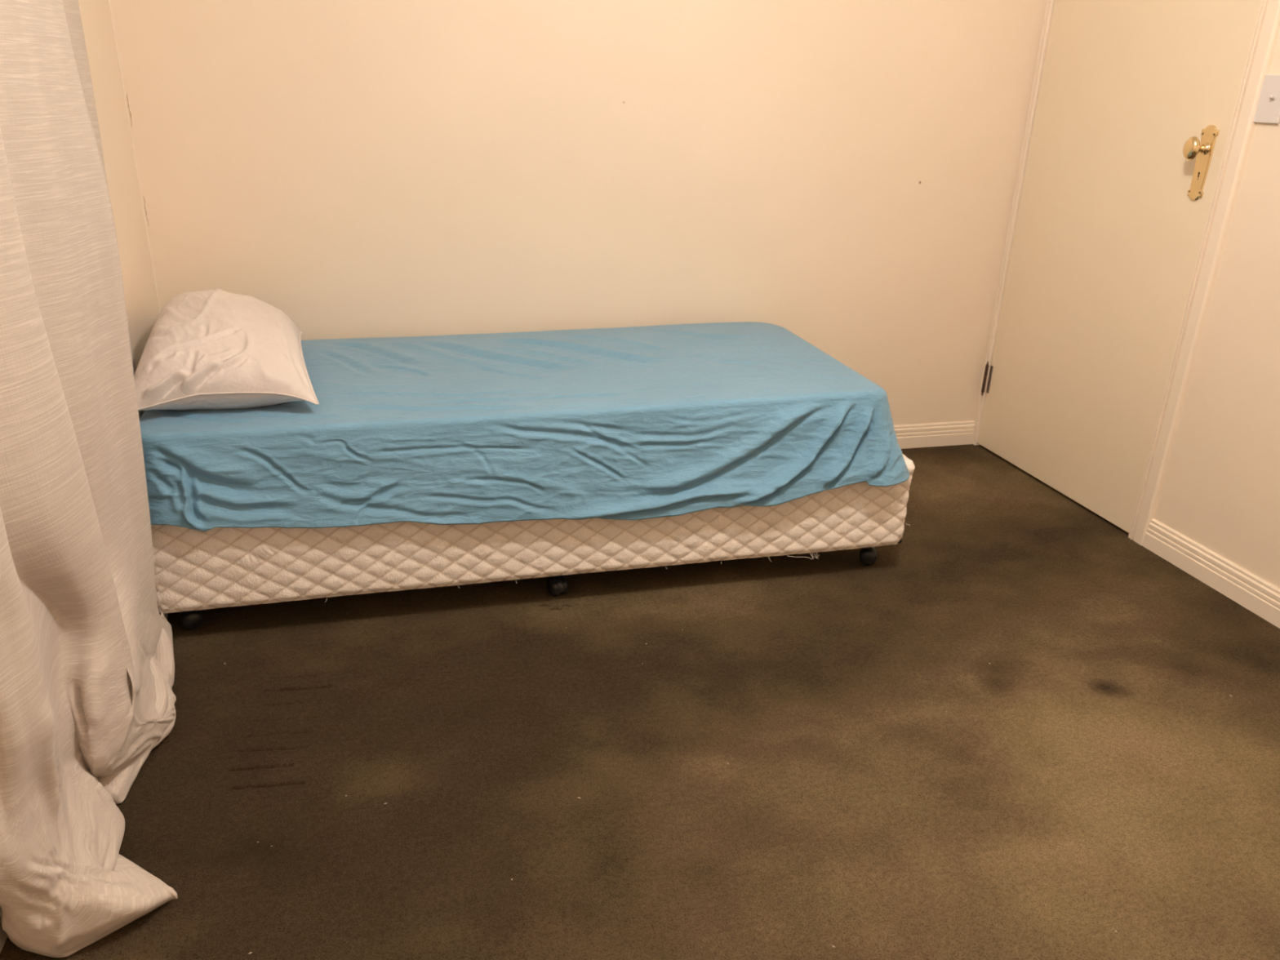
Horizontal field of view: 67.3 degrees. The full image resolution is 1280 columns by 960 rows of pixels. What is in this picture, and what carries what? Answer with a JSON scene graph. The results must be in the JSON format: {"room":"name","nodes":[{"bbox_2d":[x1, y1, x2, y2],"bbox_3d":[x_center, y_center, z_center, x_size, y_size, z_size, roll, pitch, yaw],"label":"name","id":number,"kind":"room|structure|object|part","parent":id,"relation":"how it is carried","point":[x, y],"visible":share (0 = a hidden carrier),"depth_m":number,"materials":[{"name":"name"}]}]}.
{"room":"bedroom","nodes":[
{"label":"bedroom","id":0,"kind":"room"},
{"bbox_2d":[78,0,159,412],"bbox_3d":[-0.995,-0.369,0.971,0.100,2.420,3.605,-4,23,-14],"label":"wall","id":1,"kind":"structure","parent":0,"point":[138,279],"depth_m":2.51,"materials":[{"name":"beige paint"}]},
{"bbox_2d":[0,906,7,952],"bbox_3d":[-0.983,0.668,1.460,0.016,0.090,3.489,-4,23,-14],"label":"baseboard","id":2,"kind":"structure","parent":1,"relation":"attached to","point":[3,935],"depth_m":1.47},
{"bbox_2d":[0,0,177,957],"bbox_3d":[-0.963,-0.522,1.575,0.250,2.198,1.524,-4,23,-14],"label":"curtain","id":3,"kind":"object","parent":1,"relation":"hanging from","point":[87,663],"visible":0.94,"depth_m":1.57,"materials":[{"name":"fabric"}]},
{"bbox_2d":[110,0,1047,425],"bbox_3d":[0.025,-1.172,2.991,3.155,2.420,0.100,-4,23,-14],"label":"wall","id":4,"kind":"structure","parent":0,"point":[840,175],"depth_m":2.98,"materials":[{"name":"beige paint"}]},
{"bbox_2d":[108,0,160,312],"bbox_3d":[-1.380,-1.267,2.498,0.010,1.848,0.011,-4,23,-14],"label":"trim","id":5,"kind":"structure","parent":4,"relation":"attached to","point":[127,109],"depth_m":2.66,"materials":[{"name":"white wood"}]},
{"bbox_2d":[126,93,148,225],"bbox_3d":[-1.386,-1.048,2.594,0.004,0.710,0.003,-4,23,-14],"label":"trim","id":6,"kind":"structure","parent":4,"relation":"attached to","point":[126,93],"depth_m":2.62,"materials":[{"name":"beige"}]},
{"bbox_2d":[893,420,975,448],"bbox_3d":[-0.071,-0.088,3.358,2.797,0.090,0.016,-4,23,-14],"label":"baseboard","id":7,"kind":"structure","parent":4,"relation":"attached to","point":[959,433],"depth_m":3.65,"materials":[{"name":"white wood"}]},
{"bbox_2d":[0,444,1279,959],"bbox_3d":[0.413,0.612,1.831,3.005,0.008,3.600,-4,23,-14],"label":"floor","id":8,"kind":"structure","parent":0,"point":[1103,775],"depth_m":1.91,"materials":[{"name":"brown carpet"}]},
{"bbox_2d":[151,453,915,630],"bbox_3d":[-0.300,-0.001,2.805,1.930,0.338,0.923,-4,23,-14],"label":"bed base","id":9,"kind":"object","parent":8,"relation":"on","point":[195,571],"visible":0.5,"depth_m":2.35,"materials":[{"name":"beige fabric"}]},
{"bbox_3d":[-0.329,-0.226,2.699,1.760,0.149,0.830,-4,23,-14],"label":"mattress","id":10,"kind":"object","parent":9,"relation":"on","visible":0},
{"bbox_2d":[139,321,910,531],"bbox_3d":[-0.294,-0.196,2.691,1.907,0.288,0.987,-4,23,-14],"label":"fitted sheet","id":11,"kind":"object","parent":10,"relation":"on","point":[633,423],"visible":0.84,"depth_m":2.35,"materials":[{"name":"blue fabric"}]},
{"bbox_2d":[133,288,319,410],"bbox_3d":[-1.039,-0.365,2.449,0.444,0.199,0.775,-4,23,-14],"label":"pillow","id":12,"kind":"object","parent":11,"relation":"on","point":[218,348],"visible":0.94,"depth_m":2.20,"materials":[{"name":"white fabric"}]},
{"bbox_2d":[223,629,1231,954],"bbox_3d":[0.209,0.552,1.950,2.292,0.003,0.957,1,23,-3],"label":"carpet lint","id":13,"kind":"object","parent":8,"relation":"on","point":[250,953],"visible":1,"depth_m":1.68,"materials":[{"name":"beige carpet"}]},
{"bbox_2d":[978,31,1279,588],"bbox_3d":[1.848,-0.589,1.724,0.120,2.420,3.507,-4,23,-15],"label":"wall","id":14,"kind":"structure","parent":0,"point":[1220,491],"depth_m":2.54,"materials":[{"name":"beige paint"}]},
{"bbox_2d":[972,0,1054,444],"bbox_3d":[1.321,-1.111,3.304,0.020,2.105,0.030,-4,23,-14],"label":"trim","id":15,"kind":"structure","parent":14,"relation":"attached to","point":[1050,3],"depth_m":3.35,"materials":[{"name":"white wood"}]},
{"bbox_2d":[977,0,1261,533],"bbox_3d":[1.422,-0.930,2.939,0.099,2.035,0.831,-4,23,-14],"label":"door","id":16,"kind":"structure","parent":14,"relation":"in","point":[1137,99],"depth_m":2.96,"materials":[{"name":"beige paint"}]},
{"bbox_3d":[1.479,-0.888,2.575,0.029,0.062,0.051,-4,23,-14],"label":"knob","id":17,"kind":"part","parent":16,"relation":"part of","materials":[{"name":"gold metal"}]},
{"bbox_3d":[1.522,-0.857,2.600,0.006,0.195,0.056,-4,23,-15],"label":"handle plate","id":18,"kind":"part","parent":16,"relation":"part of","materials":[{"name":"gold metal"}]},
{"bbox_3d":[1.506,-0.890,2.581,0.034,0.033,0.033,-4,23,-14],"label":"knob stem","id":19,"kind":"part","parent":16,"relation":"part of","materials":[{"name":"gold metal"}]},
{"bbox_2d":[1128,0,1279,545],"bbox_3d":[1.549,-0.784,2.532,0.021,2.105,0.062,-4,23,-14],"label":"trim","id":20,"kind":"structure","parent":14,"relation":"attached to","point":[1267,28],"depth_m":2.60,"materials":[{"name":"white wood"}]},
{"bbox_2d":[1142,518,1279,628],"bbox_3d":[1.868,0.645,1.740,0.016,0.090,2.592,-4,23,-15],"label":"baseboard","id":21,"kind":"structure","parent":14,"relation":"attached to","point":[1255,594],"depth_m":2.65,"materials":[{"name":"white wood"}]},
{"bbox_2d":[1253,75,1279,124],"bbox_3d":[1.571,-0.950,2.395,0.023,0.112,0.072,-4,23,-14],"label":"light switch","id":22,"kind":"object","parent":14,"relation":"attached to","point":[1268,111],"visible":1,"depth_m":2.40,"materials":[{"name":"white plastic"}]}
]}

